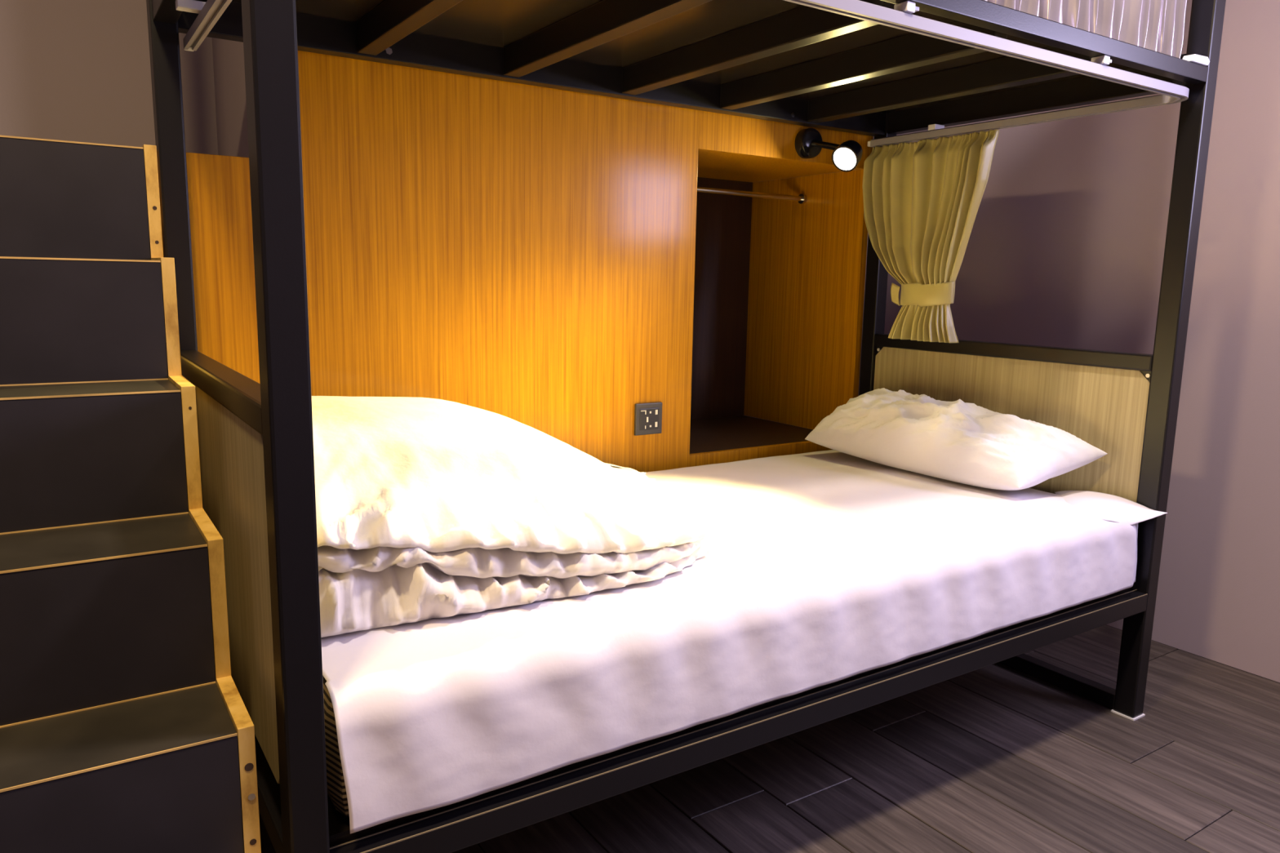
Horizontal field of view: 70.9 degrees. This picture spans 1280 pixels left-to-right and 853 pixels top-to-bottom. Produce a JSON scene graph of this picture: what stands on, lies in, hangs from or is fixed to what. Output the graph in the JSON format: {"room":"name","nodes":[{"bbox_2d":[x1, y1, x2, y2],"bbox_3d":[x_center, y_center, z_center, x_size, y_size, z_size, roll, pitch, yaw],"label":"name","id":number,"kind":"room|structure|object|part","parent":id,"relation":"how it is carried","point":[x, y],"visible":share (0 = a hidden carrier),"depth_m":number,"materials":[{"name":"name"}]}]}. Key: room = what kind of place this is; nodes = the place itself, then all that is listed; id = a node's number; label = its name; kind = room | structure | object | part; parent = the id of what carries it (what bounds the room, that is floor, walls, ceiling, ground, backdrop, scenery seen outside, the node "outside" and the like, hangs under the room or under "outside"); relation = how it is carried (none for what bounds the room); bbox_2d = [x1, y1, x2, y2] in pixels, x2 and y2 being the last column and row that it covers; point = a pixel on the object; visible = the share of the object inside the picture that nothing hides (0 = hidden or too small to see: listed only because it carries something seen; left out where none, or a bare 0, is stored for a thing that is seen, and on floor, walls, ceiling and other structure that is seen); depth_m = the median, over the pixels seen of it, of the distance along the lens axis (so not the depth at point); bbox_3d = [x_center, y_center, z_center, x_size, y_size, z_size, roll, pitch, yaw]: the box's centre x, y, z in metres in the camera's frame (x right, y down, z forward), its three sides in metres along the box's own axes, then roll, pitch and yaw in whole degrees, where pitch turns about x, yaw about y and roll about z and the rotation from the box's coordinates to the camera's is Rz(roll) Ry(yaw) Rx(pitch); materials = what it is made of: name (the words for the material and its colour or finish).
{"room":"dormitory","nodes":[
{"label":"dormitory","id":0,"kind":"room"},
{"bbox_2d":[0,0,840,427],"bbox_3d":[-1.111,-0.670,2.363,4.615,2.600,0.100,-5,11,-33],"label":"wall","id":1,"kind":"structure","parent":0,"point":[71,70],"depth_m":2.14,"materials":[{"name":"grey paint"}]},
{"bbox_2d":[258,624,1279,852],"bbox_3d":[0.186,1.001,0.595,4.815,0.080,5.000,-5,11,-33],"label":"floor","id":2,"kind":"structure","parent":0,"point":[997,757],"depth_m":1.92,"materials":[{"name":"black wood"}]},
{"bbox_2d":[0,134,261,852],"bbox_3d":[-0.856,0.234,1.077,0.630,1.239,1.161,-5,11,-33],"label":"staircase","id":3,"kind":"structure","parent":2,"relation":"on","point":[126,726],"depth_m":1.15,"materials":[{"name":"brown wood"}]},
{"bbox_2d":[186,152,260,383],"bbox_3d":[-0.879,0.087,1.882,0.229,1.270,0.018,-5,11,-33],"label":"wood panel","id":4,"kind":"object","parent":2,"relation":"on","point":[219,186],"visible":0.04,"depth_m":1.82,"materials":[{"name":"orange wood"}]},
{"bbox_2d":[212,37,873,472],"bbox_3d":[-0.187,-0.609,2.567,1.767,2.450,0.589,-5,11,-33],"label":"wood panel","id":5,"kind":"object","parent":2,"relation":"on","point":[556,263],"visible":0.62,"depth_m":2.26,"materials":[{"name":"orange wood"}]},
{"bbox_3d":[-0.922,-0.546,2.093,0.012,2.450,0.579,-5,11,-33],"label":"panel","id":6,"kind":"part","parent":5,"relation":"part of","materials":[{"name":"grey paint"}]},
{"bbox_3d":[-0.305,-0.544,2.152,1.085,2.450,0.018,-5,11,-33],"label":"panel","id":7,"kind":"part","parent":5,"relation":"part of","materials":[{"name":"orange wood"}]},
{"bbox_2d":[634,402,662,435],"bbox_3d":[0.023,-0.021,2.445,0.086,0.086,0.012,-5,11,-33],"label":"wall socket","id":8,"kind":"object","parent":5,"relation":"attached to","point":[647,416],"visible":1,"depth_m":2.44,"materials":[{"name":"grey plastic"}]},
{"bbox_3d":[0.120,-0.434,3.104,0.645,0.840,0.018,-5,11,-33],"label":"niche panel","id":9,"kind":"part","parent":5,"relation":"part of","materials":[{"name":"laminate"}]},
{"bbox_3d":[0.277,-0.736,2.823,0.645,0.017,0.017,-5,11,-33],"label":"hanging rod","id":10,"kind":"part","parent":5,"relation":"part of","materials":[{"name":"silver metal"}]},
{"bbox_3d":[0.258,0.028,2.953,0.645,0.018,0.516,-5,11,-33],"label":"niche floor panel","id":11,"kind":"part","parent":5,"relation":"part of","materials":[{"name":"laminate"}]},
{"bbox_3d":[0.410,0.329,2.783,0.670,0.552,0.018,-5,11,-33],"label":"sill panel","id":12,"kind":"part","parent":5,"relation":"part of","materials":[{"name":"orange wood"}]},
{"bbox_3d":[0.275,-0.819,2.815,0.645,0.018,0.516,-5,11,-33],"label":"niche panel","id":13,"kind":"part","parent":5,"relation":"part of","materials":[{"name":"orange wood"}]},
{"bbox_3d":[0.442,-1.294,2.518,0.670,1.058,0.018,-5,11,-33],"label":"lintel panel","id":14,"kind":"part","parent":5,"relation":"part of","materials":[{"name":"orange wood"}]},
{"bbox_2d":[798,193,807,204],"bbox_3d":[0.541,-0.759,2.995,0.012,0.032,0.032,-5,11,-33],"label":"rod bracket","id":15,"kind":"object","parent":5,"relation":"attached to","point":[802,197],"depth_m":2.99,"materials":[{"name":"silver metal"}]},
{"bbox_3d":[0.546,-0.420,3.067,0.025,0.840,0.554,-5,11,-33],"label":"niche panel","id":16,"kind":"part","parent":5,"relation":"part of","materials":[{"name":"orange wood"}]},
{"bbox_2d":[794,128,862,171],"bbox_3d":[0.542,-0.785,2.543,0.086,0.133,0.206,-6,12,-37],"label":"reading lamp","id":17,"kind":"object","parent":5,"relation":"attached to","point":[846,156],"visible":1,"depth_m":2.55,"materials":[{"name":"black metal"}]},
{"bbox_3d":[0.546,-0.796,2.554,0.132,0.048,0.018,9,12,40],"label":"arm","id":18,"kind":"part","parent":17,"relation":"part of","materials":[{"name":"black metal"}]},
{"bbox_2d":[146,0,1226,852],"bbox_3d":[0.171,-0.405,1.887,2.006,2.280,0.958,-5,11,-33],"label":"bunk bed","id":19,"kind":"object","parent":2,"relation":"on","point":[784,61],"visible":0.69,"depth_m":1.73,"materials":[{"name":"black metal"}]},
{"bbox_3d":[-0.638,-0.715,1.293,0.038,0.070,0.849,-5,11,-33],"label":"rail","id":20,"kind":"part","parent":19,"relation":"part of","materials":[{"name":"black metal"}]},
{"bbox_3d":[-0.893,-0.402,1.725,0.046,2.276,0.051,-5,11,-33],"label":"post","id":21,"kind":"part","parent":19,"relation":"part of","materials":[{"name":"black metal"}]},
{"bbox_3d":[-0.652,-0.069,1.397,0.042,0.038,0.849,-5,11,-33],"label":"guard rail","id":22,"kind":"part","parent":19,"relation":"part of","materials":[{"name":"black metal"}]},
{"bbox_3d":[-0.665,0.174,1.431,0.014,0.451,0.847,-5,11,-33],"label":"footboard","id":23,"kind":"part","parent":19,"relation":"part of","materials":[{"name":"brown wood"}]},
{"bbox_3d":[-0.662,0.493,1.490,0.038,0.043,0.849,-5,11,-33],"label":"rail","id":24,"kind":"part","parent":19,"relation":"part of","materials":[{"name":"black metal"}]},
{"bbox_3d":[-0.398,-0.271,0.984,0.046,2.276,0.051,-5,11,-33],"label":"post","id":25,"kind":"part","parent":19,"relation":"part of","materials":[{"name":"black metal"}]},
{"bbox_2d":[322,675,349,816],"bbox_3d":[0.156,0.296,1.995,1.868,0.183,0.889,-5,11,-33],"label":"mattress","id":26,"kind":"object","parent":19,"relation":"on","point":[336,791],"visible":0.13,"depth_m":1.15,"materials":[{"name":"fabric"}]},
{"bbox_2d":[320,449,1167,834],"bbox_3d":[0.180,0.281,1.983,1.897,0.200,0.945,-5,11,-33],"label":"sheet","id":27,"kind":"object","parent":26,"relation":"on","point":[823,567],"visible":0.69,"depth_m":1.49,"materials":[{"name":"white fabric"}]},
{"bbox_2d":[311,395,712,637],"bbox_3d":[-0.247,0.083,1.765,1.029,0.270,0.794,-5,11,-33],"label":"duvet","id":28,"kind":"object","parent":27,"relation":"on","point":[427,508],"visible":0.7,"depth_m":1.44,"materials":[{"name":"white fabric"}]},
{"bbox_2d":[804,387,1106,490],"bbox_3d":[0.814,0.025,2.422,0.266,0.212,0.780,-5,11,-33],"label":"pillow","id":29,"kind":"object","parent":27,"relation":"on","point":[958,441],"visible":1,"depth_m":2.31,"materials":[{"name":"white fabric"}]},
{"bbox_3d":[-0.070,-0.849,2.197,1.912,0.074,0.040,-5,11,-33],"label":"rail","id":30,"kind":"part","parent":19,"relation":"part of","materials":[{"name":"black metal"}]},
{"bbox_2d":[175,0,1189,146],"bbox_3d":[0.173,-0.732,1.831,1.946,0.036,0.947,-5,11,-33],"label":"track","id":31,"kind":"object","parent":19,"relation":"attached to","point":[900,17],"visible":1,"depth_m":1.65,"materials":[{"name":"grey plastic"}]},
{"bbox_3d":[0.445,-0.678,1.456,0.016,0.006,0.008,-5,11,-33],"label":"bracket lever","id":32,"kind":"part","parent":31,"relation":"part of","materials":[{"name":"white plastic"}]},
{"bbox_2d":[862,128,999,342],"bbox_3d":[0.806,-0.533,2.578,0.085,0.566,0.430,-5,11,-33],"label":"curtain","id":33,"kind":"object","parent":31,"relation":"hanging from","point":[922,198],"visible":1,"depth_m":2.54,"materials":[{"name":"yellow fabric"}]},
{"bbox_3d":[0.407,0.489,1.643,1.912,0.043,0.030,-5,11,-33],"label":"rail","id":34,"kind":"part","parent":19,"relation":"part of","materials":[{"name":"black metal"}]},
{"bbox_3d":[0.740,-0.543,2.789,0.046,2.276,0.051,-5,11,-33],"label":"post","id":35,"kind":"part","parent":19,"relation":"part of","materials":[{"name":"black metal"}]},
{"bbox_3d":[0.972,0.032,2.499,0.014,0.451,0.847,-5,11,-33],"label":"headboard","id":36,"kind":"part","parent":19,"relation":"part of","materials":[{"name":"brown wood"}]},
{"bbox_3d":[0.981,-0.210,2.462,0.042,0.038,0.849,-5,11,-33],"label":"guard rail","id":37,"kind":"part","parent":19,"relation":"part of","materials":[{"name":"black metal"}]},
{"bbox_3d":[0.994,-0.856,2.357,0.038,0.070,0.849,-5,11,-33],"label":"rail","id":38,"kind":"part","parent":19,"relation":"part of","materials":[{"name":"black metal"}]},
{"bbox_3d":[0.430,-0.700,1.449,1.912,0.032,0.030,-5,11,-33],"label":"rail","id":39,"kind":"part","parent":19,"relation":"part of","materials":[{"name":"black metal"}]},
{"bbox_3d":[0.965,0.626,2.599,0.038,0.038,0.849,-5,11,-33],"label":"floor rail","id":40,"kind":"part","parent":19,"relation":"part of","materials":[{"name":"black metal"}]},
{"bbox_2d":[984,0,1186,57],"bbox_3d":[0.805,-1.046,1.687,0.943,0.610,0.041,-5,11,-33],"label":"curtain","id":41,"kind":"object","parent":19,"relation":"hanging from","point":[1157,25],"visible":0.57,"depth_m":1.85,"materials":[{"name":"white fabric"}]},
{"bbox_3d":[1.234,-0.413,2.049,0.046,2.276,0.051,-5,11,-33],"label":"post","id":42,"kind":"part","parent":19,"relation":"part of","materials":[{"name":"black metal"}]},
{"bbox_2d":[857,0,1279,682],"bbox_3d":[2.154,-0.499,1.705,0.100,2.600,4.900,-5,11,-33],"label":"wall","id":43,"kind":"structure","parent":0,"point":[1065,247],"depth_m":2.57,"materials":[{"name":"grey paint"}]}
]}

